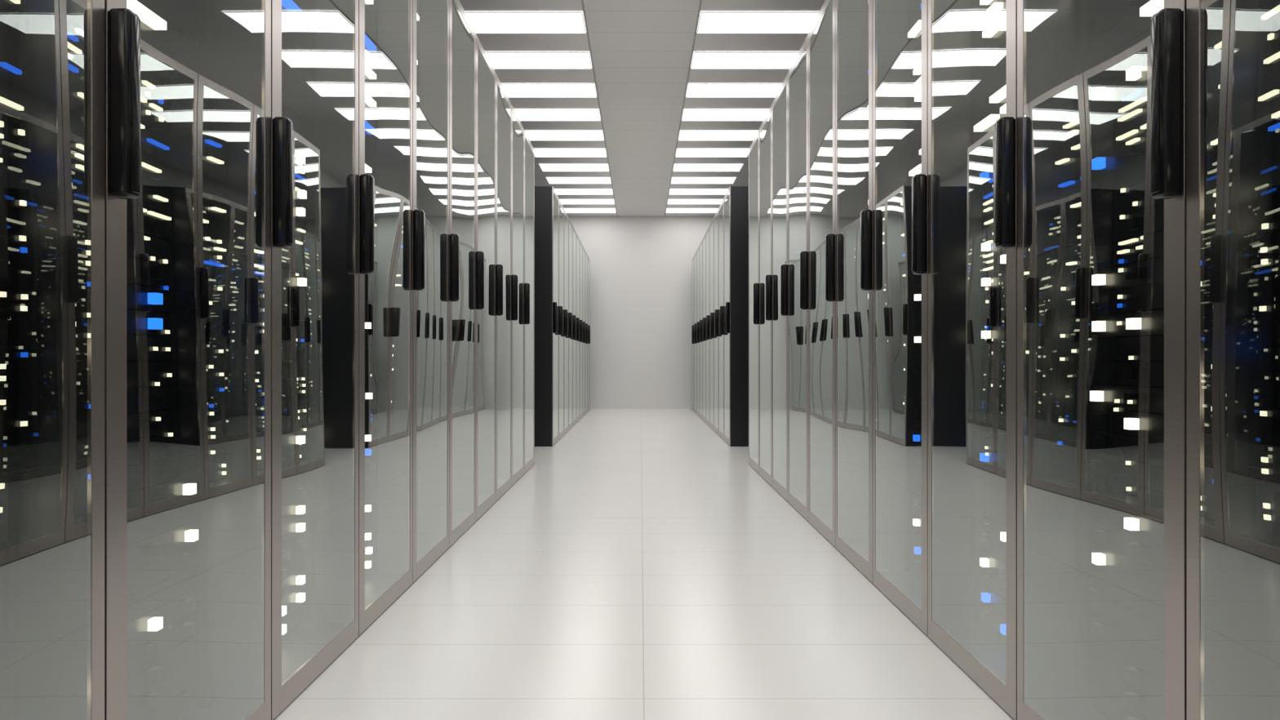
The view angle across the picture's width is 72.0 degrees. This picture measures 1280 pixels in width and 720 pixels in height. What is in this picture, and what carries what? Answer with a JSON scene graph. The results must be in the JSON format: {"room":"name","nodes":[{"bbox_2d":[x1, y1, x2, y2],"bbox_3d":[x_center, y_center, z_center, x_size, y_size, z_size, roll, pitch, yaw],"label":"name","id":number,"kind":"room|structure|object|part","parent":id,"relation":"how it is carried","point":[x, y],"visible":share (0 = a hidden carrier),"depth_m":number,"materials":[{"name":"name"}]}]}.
{"room":"server room","nodes":[
{"label":"server room","id":0,"kind":"room"},
{"bbox_2d":[568,216,714,406],"bbox_3d":[0.008,-0.785,14.550,4.800,3.370,0.100,0,0,0],"label":"wall","id":1,"kind":"structure","parent":0,"point":[641,267],"depth_m":14.50,"materials":[{"name":"white paint"}]},
{"bbox_2d":[590,406,692,408],"bbox_3d":[0.008,0.785,14.494,4.600,0.030,0.012,0,0,0],"label":"baseboard","id":2,"kind":"structure","parent":1,"relation":"attached to","point":[591,407],"depth_m":14.49,"materials":[{"name":"white"}]},
{"bbox_2d":[459,0,825,216],"bbox_3d":[0.008,-2.420,5.750,4.600,0.100,17.500,0,0,0],"label":"ceiling","id":3,"kind":"structure","parent":0,"point":[641,50],"depth_m":7.60,"materials":[{"name":"grey paint"}]},
{"bbox_2d":[465,11,586,33],"bbox_3d":[-0.810,-2.365,6.175,0.835,0.010,0.390,0,0,0],"label":"ceiling light panel","id":4,"kind":"object","parent":3,"relation":"in","point":[482,22],"depth_m":6.17,"materials":[{"name":"white plastic"}]},
{"bbox_2d":[484,51,591,69],"bbox_3d":[-0.810,-2.365,6.952,0.835,0.010,0.390,0,0,0],"label":"ceiling light panel","id":5,"kind":"object","parent":3,"relation":"in","point":[498,60],"depth_m":6.94,"materials":[{"name":"white plastic"}]},
{"bbox_2d":[501,83,596,97],"bbox_3d":[-0.810,-2.365,7.729,0.835,0.010,0.390,0,0,0],"label":"ceiling light panel","id":6,"kind":"object","parent":3,"relation":"in","point":[512,90],"depth_m":7.72,"materials":[{"name":"white plastic"}]},
{"bbox_2d":[514,108,600,120],"bbox_3d":[-0.810,-2.365,8.506,0.835,0.010,0.390,0,0,0],"label":"ceiling light panel","id":7,"kind":"object","parent":3,"relation":"in","point":[523,114],"depth_m":8.49,"materials":[{"name":"white plastic"}]},
{"bbox_2d":[524,130,604,140],"bbox_3d":[-0.810,-2.365,9.283,0.835,0.010,0.390,0,0,0],"label":"ceiling light panel","id":8,"kind":"object","parent":3,"relation":"in","point":[532,135],"depth_m":9.26,"materials":[{"name":"white plastic"}]},
{"bbox_2d":[533,148,606,157],"bbox_3d":[-0.810,-2.365,10.060,0.835,0.010,0.390,0,0,0],"label":"ceiling light panel","id":9,"kind":"object","parent":3,"relation":"in","point":[539,153],"depth_m":10.06,"materials":[{"name":"white plastic"}]},
{"bbox_2d":[538,164,608,171],"bbox_3d":[-0.810,-2.365,10.837,0.835,0.010,0.390,0,0,0],"label":"ceiling light panel","id":10,"kind":"object","parent":3,"relation":"in","point":[544,167],"depth_m":10.83,"materials":[{"name":"white plastic"}]},
{"bbox_2d":[546,177,611,183],"bbox_3d":[-0.810,-2.365,11.614,0.835,0.010,0.390,0,0,0],"label":"ceiling light panel","id":11,"kind":"object","parent":3,"relation":"in","point":[550,180],"depth_m":11.56,"materials":[{"name":"white plastic"}]},
{"bbox_2d":[554,188,613,195],"bbox_3d":[-0.810,-2.365,12.391,0.835,0.010,0.390,0,0,0],"label":"ceiling light panel","id":12,"kind":"object","parent":3,"relation":"in","point":[559,191],"depth_m":12.35,"materials":[{"name":"white plastic"}]},
{"bbox_2d":[560,199,614,204],"bbox_3d":[-0.810,-2.365,13.168,0.835,0.010,0.390,0,0,0],"label":"ceiling light panel","id":13,"kind":"object","parent":3,"relation":"in","point":[564,202],"depth_m":13.18,"materials":[{"name":"white plastic"}]},
{"bbox_2d":[564,208,616,213],"bbox_3d":[-0.810,-2.365,13.945,0.835,0.010,0.390,0,0,0],"label":"ceiling light panel","id":14,"kind":"object","parent":3,"relation":"in","point":[567,210],"depth_m":13.90,"materials":[{"name":"white plastic"}]},
{"bbox_2d":[581,0,617,216],"bbox_3d":[-0.383,-2.367,5.750,0.012,0.006,17.500,0,0,0],"label":"trim","id":15,"kind":"structure","parent":3,"relation":"attached to","point":[582,1],"depth_m":7.60,"materials":[{"name":"silver metal"}]},
{"bbox_2d":[664,0,702,216],"bbox_3d":[0.399,-2.367,5.750,0.012,0.006,17.500,0,0,0],"label":"trim","id":16,"kind":"structure","parent":3,"relation":"attached to","point":[700,1],"depth_m":7.60,"materials":[{"name":"silver metal"}]},
{"bbox_2d":[666,208,718,213],"bbox_3d":[0.825,-2.365,13.945,0.835,0.010,0.390,0,0,0],"label":"ceiling light panel","id":17,"kind":"object","parent":3,"relation":"in","point":[668,210],"depth_m":13.90,"materials":[{"name":"white plastic"}]},
{"bbox_2d":[667,199,723,204],"bbox_3d":[0.825,-2.365,13.168,0.835,0.010,0.390,0,0,0],"label":"ceiling light panel","id":18,"kind":"object","parent":3,"relation":"in","point":[670,202],"depth_m":13.18,"materials":[{"name":"white plastic"}]},
{"bbox_2d":[669,188,728,195],"bbox_3d":[0.825,-2.365,12.391,0.835,0.010,0.390,0,0,0],"label":"ceiling light panel","id":19,"kind":"object","parent":3,"relation":"in","point":[672,191],"depth_m":12.35,"materials":[{"name":"white plastic"}]},
{"bbox_2d":[671,177,736,183],"bbox_3d":[0.825,-2.365,11.614,0.835,0.010,0.390,0,0,0],"label":"ceiling light panel","id":20,"kind":"object","parent":3,"relation":"in","point":[674,180],"depth_m":11.56,"materials":[{"name":"white plastic"}]},
{"bbox_2d":[672,164,743,171],"bbox_3d":[0.825,-2.365,10.837,0.835,0.010,0.390,0,0,0],"label":"ceiling light panel","id":21,"kind":"object","parent":3,"relation":"in","point":[677,167],"depth_m":10.83,"materials":[{"name":"white plastic"}]},
{"bbox_2d":[675,148,748,157],"bbox_3d":[0.825,-2.365,10.060,0.835,0.010,0.390,0,0,0],"label":"ceiling light panel","id":22,"kind":"object","parent":3,"relation":"in","point":[681,153],"depth_m":10.06,"materials":[{"name":"white plastic"}]},
{"bbox_2d":[678,130,758,140],"bbox_3d":[0.825,-2.365,9.283,0.835,0.010,0.390,0,0,0],"label":"ceiling light panel","id":23,"kind":"object","parent":3,"relation":"in","point":[683,135],"depth_m":9.26,"materials":[{"name":"white plastic"}]},
{"bbox_2d":[681,108,769,120],"bbox_3d":[0.825,-2.365,8.506,0.835,0.010,0.390,0,0,0],"label":"ceiling light panel","id":24,"kind":"object","parent":3,"relation":"in","point":[689,114],"depth_m":8.49,"materials":[{"name":"white plastic"}]},
{"bbox_2d":[685,83,782,97],"bbox_3d":[0.825,-2.365,7.729,0.835,0.010,0.390,0,0,0],"label":"ceiling light panel","id":25,"kind":"object","parent":3,"relation":"in","point":[694,90],"depth_m":7.72,"materials":[{"name":"white plastic"}]},
{"bbox_2d":[690,51,798,69],"bbox_3d":[0.825,-2.365,6.952,0.835,0.010,0.390,0,0,0],"label":"ceiling light panel","id":26,"kind":"object","parent":3,"relation":"in","point":[700,60],"depth_m":6.94,"materials":[{"name":"white plastic"}]},
{"bbox_2d":[697,11,819,33],"bbox_3d":[0.825,-2.365,6.175,0.835,0.010,0.390,0,0,0],"label":"ceiling light panel","id":27,"kind":"object","parent":3,"relation":"in","point":[709,22],"depth_m":6.17,"materials":[{"name":"white plastic"}]},
{"bbox_2d":[273,408,1013,719],"bbox_3d":[0.008,0.850,5.750,4.600,0.100,17.500,0,0,0],"label":"floor","id":28,"kind":"structure","parent":0,"point":[642,567],"depth_m":2.73,"materials":[{"name":"tile"}]},
{"bbox_2d":[0,0,104,719],"bbox_3d":[-1.343,-0.405,1.036,1.136,2.410,0.598,0,0,0],"label":"tall cabinet","id":29,"kind":"object","parent":28,"relation":"on","point":[52,51],"visible":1,"depth_m":1.32,"materials":[{"name":"black"}]},
{"bbox_3d":[-0.815,-0.407,1.036,0.008,2.406,0.595,0,0,0],"label":"door frame","id":30,"kind":"part","parent":29,"relation":"part of","materials":[{"name":"silver metal"}]},
{"bbox_2d":[104,0,271,719],"bbox_3d":[-1.343,-0.405,1.636,1.136,2.410,0.598,0,0,0],"label":"tall cabinet","id":31,"kind":"object","parent":28,"relation":"on","point":[188,82],"visible":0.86,"depth_m":1.83,"materials":[{"name":"black"}]},
{"bbox_3d":[-0.793,-0.393,1.355,0.036,0.288,0.035,0,0,0],"label":"door handle","id":32,"kind":"part","parent":31,"relation":"part of","materials":[{"name":"black plastic"}]},
{"bbox_2d":[271,0,358,719],"bbox_3d":[-1.343,-0.405,2.236,1.136,2.410,0.598,0,0,0],"label":"tall cabinet","id":33,"kind":"object","parent":28,"relation":"on","point":[314,43],"visible":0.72,"depth_m":2.21,"materials":[{"name":"black"}]},
{"bbox_3d":[-0.793,-0.393,1.954,0.036,0.288,0.035,0,0,0],"label":"door handle","id":34,"kind":"part","parent":33,"relation":"part of","materials":[{"name":"black plastic"}]},
{"bbox_2d":[358,0,412,635],"bbox_3d":[-1.343,-0.405,2.836,1.136,2.410,0.598,0,0,0],"label":"tall cabinet","id":35,"kind":"object","parent":28,"relation":"on","point":[384,26],"visible":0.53,"depth_m":2.80,"materials":[{"name":"black"}]},
{"bbox_3d":[-0.793,-0.393,2.554,0.036,0.288,0.035,0,0,0],"label":"door handle","id":36,"kind":"part","parent":35,"relation":"part of","materials":[{"name":"black plastic"}]},
{"bbox_2d":[412,0,448,582],"bbox_3d":[-1.343,-0.405,3.436,1.136,2.410,0.598,0,0,0],"label":"tall cabinet","id":37,"kind":"object","parent":28,"relation":"on","point":[430,18],"visible":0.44,"depth_m":3.39,"materials":[{"name":"black"}]},
{"bbox_3d":[-0.793,-0.393,3.155,0.036,0.288,0.035,0,0,0],"label":"door handle","id":38,"kind":"part","parent":37,"relation":"part of","materials":[{"name":"black plastic"}]},
{"bbox_2d":[448,0,475,547],"bbox_3d":[-1.343,-0.405,4.036,1.136,2.410,0.598,0,0,0],"label":"tall cabinet","id":39,"kind":"object","parent":28,"relation":"on","point":[462,35],"visible":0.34,"depth_m":4.00,"materials":[{"name":"black"}]},
{"bbox_3d":[-0.793,-0.393,3.755,0.036,0.288,0.035,0,0,0],"label":"door handle","id":40,"kind":"part","parent":39,"relation":"part of","materials":[{"name":"black plastic"}]},
{"bbox_2d":[475,34,495,520],"bbox_3d":[-1.343,-0.405,4.636,1.136,2.410,0.598,0,0,0],"label":"tall cabinet","id":41,"kind":"object","parent":28,"relation":"on","point":[485,72],"visible":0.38,"depth_m":4.58,"materials":[{"name":"black"}]},
{"bbox_3d":[-0.793,-0.393,4.354,0.036,0.288,0.035,0,0,0],"label":"door handle","id":42,"kind":"part","parent":41,"relation":"part of","materials":[{"name":"black plastic"}]},
{"bbox_2d":[495,73,511,502],"bbox_3d":[-1.343,-0.405,5.236,1.136,2.410,0.598,0,0,0],"label":"tall cabinet","id":43,"kind":"object","parent":28,"relation":"on","point":[503,104],"visible":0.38,"depth_m":5.18,"materials":[{"name":"black"}]},
{"bbox_3d":[-0.793,-0.393,4.955,0.036,0.288,0.035,0,0,0],"label":"door handle","id":44,"kind":"part","parent":43,"relation":"part of","materials":[{"name":"black plastic"}]},
{"bbox_2d":[511,105,524,485],"bbox_3d":[-1.343,-0.405,5.836,1.136,2.410,0.598,0,0,0],"label":"tall cabinet","id":45,"kind":"object","parent":28,"relation":"on","point":[517,130],"visible":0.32,"depth_m":5.80,"materials":[{"name":"black"}]},
{"bbox_3d":[-0.793,-0.393,5.554,0.036,0.288,0.035,0,0,0],"label":"door handle","id":46,"kind":"part","parent":45,"relation":"part of","materials":[{"name":"black plastic"}]},
{"bbox_2d":[524,129,534,473],"bbox_3d":[-1.343,-0.405,6.436,1.136,2.410,0.598,0,0,0],"label":"tall cabinet","id":47,"kind":"object","parent":28,"relation":"on","point":[529,151],"visible":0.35,"depth_m":6.44,"materials":[{"name":"black"}]},
{"bbox_3d":[-0.793,-0.393,6.154,0.036,0.288,0.035,0,0,0],"label":"door handle","id":48,"kind":"part","parent":47,"relation":"part of","materials":[{"name":"black plastic"}]},
{"bbox_2d":[534,186,558,446],"bbox_3d":[-1.343,-0.405,8.440,1.136,2.410,0.598,0,0,0],"label":"tall cabinet","id":49,"kind":"object","parent":28,"relation":"on","point":[546,198],"visible":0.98,"depth_m":8.14,"materials":[{"name":"black metal"}]},
{"bbox_3d":[-0.793,-0.393,8.159,0.036,0.288,0.035,0,0,0],"label":"door handle","id":50,"kind":"part","parent":49,"relation":"part of","materials":[{"name":"black plastic"}]},
{"bbox_3d":[-0.815,-0.407,8.440,0.008,2.406,0.595,0,0,0],"label":"door frame","id":51,"kind":"part","parent":49,"relation":"part of","materials":[{"name":"silver metal"}]},
{"bbox_3d":[-0.812,-0.413,8.450,0.001,2.303,0.511,0,0,0],"label":"door glass","id":52,"kind":"part","parent":49,"relation":"part of","materials":[{"name":"glass"}]},
{"bbox_2d":[558,197,564,439],"bbox_3d":[-1.343,-0.405,9.040,1.136,2.410,0.598,0,0,0],"label":"tall cabinet","id":53,"kind":"object","parent":28,"relation":"on","point":[561,209],"visible":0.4,"depth_m":9.02,"materials":[{"name":"black"}]},
{"bbox_3d":[-0.793,-0.393,8.758,0.036,0.288,0.035,0,0,0],"label":"door handle","id":54,"kind":"part","parent":53,"relation":"part of","materials":[{"name":"black plastic"}]},
{"bbox_3d":[-0.812,-0.413,9.050,0.001,2.303,0.511,0,0,0],"label":"door glass","id":55,"kind":"part","parent":53,"relation":"part of","materials":[{"name":"glass"}]},
{"bbox_2d":[564,208,568,434],"bbox_3d":[-1.343,-0.405,9.640,1.136,2.410,0.598,0,0,0],"label":"tall cabinet","id":56,"kind":"object","parent":28,"relation":"on","point":[566,216],"visible":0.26,"depth_m":9.62,"materials":[{"name":"black"}]},
{"bbox_3d":[-0.793,-0.393,9.358,0.036,0.288,0.035,0,0,0],"label":"door handle","id":57,"kind":"part","parent":56,"relation":"part of","materials":[{"name":"black plastic"}]},
{"bbox_2d":[568,218,573,429],"bbox_3d":[-1.343,-0.405,10.240,1.136,2.410,0.598,0,0,0],"label":"tall cabinet","id":58,"kind":"object","parent":28,"relation":"on","point":[571,226],"visible":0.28,"depth_m":10.29,"materials":[{"name":"black"}]},
{"bbox_3d":[-0.793,-0.393,9.959,0.036,0.288,0.035,0,0,0],"label":"door handle","id":59,"kind":"part","parent":58,"relation":"part of","materials":[{"name":"black plastic"}]},
{"bbox_2d":[573,226,576,426],"bbox_3d":[-1.343,-0.405,10.840,1.136,2.410,0.598,0,0,0],"label":"tall cabinet","id":60,"kind":"object","parent":28,"relation":"on","point":[574,230],"visible":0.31,"depth_m":10.80,"materials":[{"name":"black"}]},
{"bbox_3d":[-0.793,-0.393,10.559,0.036,0.288,0.035,0,0,0],"label":"door handle","id":61,"kind":"part","parent":60,"relation":"part of","materials":[{"name":"black plastic"}]},
{"bbox_2d":[576,233,579,422],"bbox_3d":[-1.343,-0.405,11.440,1.136,2.410,0.598,0,0,0],"label":"tall cabinet","id":62,"kind":"object","parent":28,"relation":"on","point":[577,237],"visible":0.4,"depth_m":11.36,"materials":[{"name":"black"}]},
{"bbox_3d":[-0.793,-0.393,11.159,0.036,0.288,0.035,0,0,0],"label":"door handle","id":63,"kind":"part","parent":62,"relation":"part of","materials":[{"name":"black plastic"}]},
{"bbox_2d":[579,240,582,419],"bbox_3d":[-1.343,-0.405,12.040,1.136,2.410,0.598,0,0,0],"label":"tall cabinet","id":64,"kind":"object","parent":28,"relation":"on","point":[580,243],"visible":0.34,"depth_m":11.98,"materials":[{"name":"black"}]},
{"bbox_3d":[-0.793,-0.393,11.758,0.036,0.288,0.035,0,0,0],"label":"door handle","id":65,"kind":"part","parent":64,"relation":"part of","materials":[{"name":"black plastic"}]},
{"bbox_2d":[582,246,585,416],"bbox_3d":[-1.343,-0.405,12.640,1.136,2.410,0.598,0,0,0],"label":"tall cabinet","id":66,"kind":"object","parent":28,"relation":"on","point":[584,250],"visible":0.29,"depth_m":12.68,"materials":[{"name":"black"}]},
{"bbox_3d":[-0.793,-0.393,12.358,0.036,0.288,0.035,0,0,0],"label":"door handle","id":67,"kind":"part","parent":66,"relation":"part of","materials":[{"name":"black plastic"}]},
{"bbox_2d":[585,251,587,413],"bbox_3d":[-1.343,-0.405,13.240,1.136,2.410,0.598,0,0,0],"label":"tall cabinet","id":68,"kind":"object","parent":28,"relation":"on","point":[586,255],"visible":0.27,"depth_m":13.25,"materials":[{"name":"black"}]},
{"bbox_3d":[-0.793,-0.393,12.959,0.036,0.288,0.035,0,0,0],"label":"door handle","id":69,"kind":"part","parent":68,"relation":"part of","materials":[{"name":"black plastic"}]},
{"bbox_2d":[587,256,590,411],"bbox_3d":[-1.343,-0.405,13.840,1.136,2.410,0.598,0,0,0],"label":"tall cabinet","id":70,"kind":"object","parent":28,"relation":"on","point":[588,260],"visible":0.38,"depth_m":13.88,"materials":[{"name":"black"}]},
{"bbox_3d":[-0.793,-0.393,13.559,0.036,0.288,0.035,0,0,0],"label":"door handle","id":71,"kind":"part","parent":70,"relation":"part of","materials":[{"name":"black plastic"}]},
{"bbox_2d":[691,257,693,410],"bbox_3d":[1.358,-0.405,13.840,1.136,2.410,0.598,0,0,0],"label":"tall cabinet","id":72,"kind":"object","parent":28,"relation":"on","point":[692,326],"visible":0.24,"depth_m":13.76,"materials":[{"name":"grey"}]},
{"bbox_3d":[0.808,-0.393,13.559,0.036,0.288,0.035,0,0,0],"label":"door handle","id":73,"kind":"part","parent":72,"relation":"part of","materials":[{"name":"black plastic"}]},
{"bbox_3d":[0.828,-0.413,13.851,0.001,2.303,0.511,0,0,0],"label":"door glass","id":74,"kind":"part","parent":72,"relation":"part of","materials":[{"name":"glass"}]},
{"bbox_2d":[693,250,697,413],"bbox_3d":[1.358,-0.405,13.240,1.136,2.410,0.598,0,0,0],"label":"tall cabinet","id":75,"kind":"object","parent":28,"relation":"on","point":[695,254],"visible":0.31,"depth_m":13.15,"materials":[{"name":"grey"}]},
{"bbox_3d":[0.808,-0.393,12.959,0.036,0.288,0.035,0,0,0],"label":"door handle","id":76,"kind":"part","parent":75,"relation":"part of","materials":[{"name":"black plastic"}]},
{"bbox_3d":[0.828,-0.413,13.251,0.001,2.303,0.511,0,0,0],"label":"door glass","id":77,"kind":"part","parent":75,"relation":"part of","materials":[{"name":"glass"}]},
{"bbox_2d":[697,245,699,416],"bbox_3d":[1.358,-0.405,12.640,1.136,2.410,0.598,0,0,0],"label":"tall cabinet","id":78,"kind":"object","parent":28,"relation":"on","point":[698,249],"visible":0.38,"depth_m":12.59,"materials":[{"name":"grey"}]},
{"bbox_3d":[0.808,-0.393,12.358,0.036,0.288,0.035,0,0,0],"label":"door handle","id":79,"kind":"part","parent":78,"relation":"part of","materials":[{"name":"black plastic"}]},
{"bbox_2d":[699,239,702,419],"bbox_3d":[1.358,-0.405,12.040,1.136,2.410,0.598,0,0,0],"label":"tall cabinet","id":80,"kind":"object","parent":28,"relation":"on","point":[701,242],"visible":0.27,"depth_m":11.92,"materials":[{"name":"black"}]},
{"bbox_3d":[0.808,-0.393,11.758,0.036,0.288,0.035,0,0,0],"label":"door handle","id":81,"kind":"part","parent":80,"relation":"part of","materials":[{"name":"black plastic"}]},
{"bbox_2d":[702,232,706,422],"bbox_3d":[1.358,-0.405,11.440,1.136,2.410,0.598,0,0,0],"label":"tall cabinet","id":82,"kind":"object","parent":28,"relation":"on","point":[704,236],"visible":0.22,"depth_m":11.32,"materials":[{"name":"black"}]},
{"bbox_3d":[0.808,-0.393,11.159,0.036,0.288,0.035,0,0,0],"label":"door handle","id":83,"kind":"part","parent":82,"relation":"part of","materials":[{"name":"black plastic"}]},
{"bbox_2d":[706,226,709,426],"bbox_3d":[1.358,-0.405,10.840,1.136,2.410,0.598,0,0,0],"label":"tall cabinet","id":84,"kind":"object","parent":28,"relation":"on","point":[708,230],"visible":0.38,"depth_m":10.77,"materials":[{"name":"black"}]},
{"bbox_3d":[0.808,-0.393,10.559,0.036,0.288,0.035,0,0,0],"label":"door handle","id":85,"kind":"part","parent":84,"relation":"part of","materials":[{"name":"black plastic"}]},
{"bbox_2d":[709,218,713,430],"bbox_3d":[1.358,-0.405,10.240,1.136,2.410,0.598,0,0,0],"label":"tall cabinet","id":86,"kind":"object","parent":28,"relation":"on","point":[711,226],"visible":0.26,"depth_m":10.27,"materials":[{"name":"black"}]},
{"bbox_3d":[0.808,-0.393,9.959,0.036,0.288,0.035,0,0,0],"label":"door handle","id":87,"kind":"part","parent":86,"relation":"part of","materials":[{"name":"black plastic"}]},
{"bbox_2d":[713,208,718,434],"bbox_3d":[1.358,-0.405,9.640,1.136,2.410,0.598,0,0,0],"label":"tall cabinet","id":88,"kind":"object","parent":28,"relation":"on","point":[716,216],"visible":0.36,"depth_m":9.61,"materials":[{"name":"black"}]},
{"bbox_3d":[0.828,-0.413,9.650,0.001,2.303,0.511,0,0,0],"label":"door glass","id":89,"kind":"part","parent":88,"relation":"part of","materials":[{"name":"glass"}]},
{"bbox_3d":[0.808,-0.393,9.358,0.036,0.288,0.035,0,0,0],"label":"door handle","id":90,"kind":"part","parent":88,"relation":"part of","materials":[{"name":"black plastic"}]},
{"bbox_2d":[718,198,724,439],"bbox_3d":[1.358,-0.405,9.040,1.136,2.410,0.598,0,0,0],"label":"tall cabinet","id":91,"kind":"object","parent":28,"relation":"on","point":[721,209],"visible":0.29,"depth_m":9.03,"materials":[{"name":"black"}]},
{"bbox_3d":[0.828,-0.413,9.050,0.001,2.303,0.511,0,0,0],"label":"door glass","id":92,"kind":"part","parent":91,"relation":"part of","materials":[{"name":"glass"}]},
{"bbox_3d":[0.808,-0.393,8.758,0.036,0.288,0.035,0,0,0],"label":"door handle","id":93,"kind":"part","parent":91,"relation":"part of","materials":[{"name":"black plastic"}]},
{"bbox_2d":[724,186,748,446],"bbox_3d":[1.358,-0.405,8.440,1.136,2.410,0.598,0,0,0],"label":"tall cabinet","id":94,"kind":"object","parent":28,"relation":"on","point":[736,197],"visible":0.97,"depth_m":8.14,"materials":[{"name":"black metal"}]},
{"bbox_3d":[0.828,-0.413,8.450,0.001,2.303,0.511,0,0,0],"label":"door glass","id":95,"kind":"part","parent":94,"relation":"part of","materials":[{"name":"glass"}]},
{"bbox_3d":[0.830,-0.407,8.440,0.008,2.406,0.595,0,0,0],"label":"door frame","id":96,"kind":"part","parent":94,"relation":"part of","materials":[{"name":"silver metal"}]},
{"bbox_3d":[0.808,-0.393,8.159,0.036,0.288,0.035,0,0,0],"label":"door handle","id":97,"kind":"part","parent":94,"relation":"part of","materials":[{"name":"black plastic"}]},
{"bbox_2d":[748,129,759,473],"bbox_3d":[1.358,-0.405,6.436,1.136,2.410,0.598,0,0,0],"label":"tall cabinet","id":98,"kind":"object","parent":28,"relation":"on","point":[753,150],"visible":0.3,"depth_m":6.43,"materials":[{"name":"black"}]},
{"bbox_3d":[0.808,-0.393,6.154,0.036,0.288,0.035,0,0,0],"label":"door handle","id":99,"kind":"part","parent":98,"relation":"part of","materials":[{"name":"black plastic"}]},
{"bbox_2d":[759,104,772,486],"bbox_3d":[1.358,-0.405,5.836,1.136,2.410,0.598,0,0,0],"label":"tall cabinet","id":100,"kind":"object","parent":28,"relation":"on","point":[766,128],"visible":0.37,"depth_m":5.80,"materials":[{"name":"black"}]},
{"bbox_3d":[0.808,-0.393,5.554,0.036,0.288,0.035,0,0,0],"label":"door handle","id":101,"kind":"part","parent":100,"relation":"part of","materials":[{"name":"black plastic"}]},
{"bbox_2d":[772,74,787,501],"bbox_3d":[1.358,-0.405,5.236,1.136,2.410,0.598,0,0,0],"label":"tall cabinet","id":102,"kind":"object","parent":28,"relation":"on","point":[780,104],"visible":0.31,"depth_m":5.19,"materials":[{"name":"black"}]},
{"bbox_3d":[0.808,-0.393,4.955,0.036,0.288,0.035,0,0,0],"label":"door handle","id":103,"kind":"part","parent":102,"relation":"part of","materials":[{"name":"black plastic"}]},
{"bbox_2d":[787,34,808,520],"bbox_3d":[1.358,-0.405,4.636,1.136,2.410,0.598,0,0,0],"label":"tall cabinet","id":104,"kind":"object","parent":28,"relation":"on","point":[797,74],"visible":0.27,"depth_m":4.63,"materials":[{"name":"black"}]},
{"bbox_3d":[0.808,-0.393,4.354,0.036,0.288,0.035,0,0,0],"label":"door handle","id":105,"kind":"part","parent":104,"relation":"part of","materials":[{"name":"black plastic"}]},
{"bbox_2d":[808,0,835,546],"bbox_3d":[1.358,-0.405,4.036,1.136,2.410,0.598,0,0,0],"label":"tall cabinet","id":106,"kind":"object","parent":28,"relation":"on","point":[821,35],"visible":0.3,"depth_m":4.04,"materials":[{"name":"black"}]},
{"bbox_3d":[0.808,-0.393,3.755,0.036,0.288,0.035,0,0,0],"label":"door handle","id":107,"kind":"part","parent":106,"relation":"part of","materials":[{"name":"black plastic"}]},
{"bbox_2d":[835,0,872,582],"bbox_3d":[1.358,-0.405,3.436,1.136,2.410,0.598,0,0,0],"label":"tall cabinet","id":108,"kind":"object","parent":28,"relation":"on","point":[853,18],"visible":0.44,"depth_m":3.40,"materials":[{"name":"black"}]},
{"bbox_3d":[0.808,-0.393,3.155,0.036,0.288,0.035,0,0,0],"label":"door handle","id":109,"kind":"part","parent":108,"relation":"part of","materials":[{"name":"black plastic"}]},
{"bbox_2d":[872,0,928,635],"bbox_3d":[1.358,-0.405,2.836,1.136,2.410,0.598,0,0,0],"label":"tall cabinet","id":110,"kind":"object","parent":28,"relation":"on","point":[900,27],"visible":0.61,"depth_m":2.82,"materials":[{"name":"black"}]},
{"bbox_3d":[0.808,-0.393,2.554,0.036,0.288,0.035,0,0,0],"label":"door handle","id":111,"kind":"part","parent":110,"relation":"part of","materials":[{"name":"black plastic"}]},
{"bbox_2d":[928,0,1017,719],"bbox_3d":[1.358,-0.405,2.236,1.136,2.410,0.598,0,0,0],"label":"tall cabinet","id":112,"kind":"object","parent":28,"relation":"on","point":[972,44],"visible":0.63,"depth_m":2.24,"materials":[{"name":"black"}]},
{"bbox_3d":[0.808,-0.393,1.954,0.036,0.288,0.035,0,0,0],"label":"door handle","id":113,"kind":"part","parent":112,"relation":"part of","materials":[{"name":"black plastic"}]},
{"bbox_2d":[1017,0,1186,719],"bbox_3d":[1.358,-0.405,1.636,1.136,2.410,0.598,0,0,0],"label":"tall cabinet","id":114,"kind":"object","parent":28,"relation":"on","point":[1101,84],"visible":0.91,"depth_m":1.83,"materials":[{"name":"black"}]},
{"bbox_3d":[0.808,-0.393,1.355,0.036,0.288,0.035,0,0,0],"label":"door handle","id":115,"kind":"part","parent":114,"relation":"part of","materials":[{"name":"black plastic"}]},
{"bbox_2d":[1186,0,1279,719],"bbox_3d":[1.358,-0.405,1.036,1.136,2.410,0.598,0,0,0],"label":"tall cabinet","id":116,"kind":"object","parent":28,"relation":"on","point":[1233,46],"visible":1,"depth_m":1.32,"materials":[{"name":"black"}]},
{"bbox_3d":[0.830,-0.407,1.036,0.008,2.406,0.595,0,0,0],"label":"door frame","id":117,"kind":"part","parent":116,"relation":"part of","materials":[{"name":"silver metal"}]}
]}

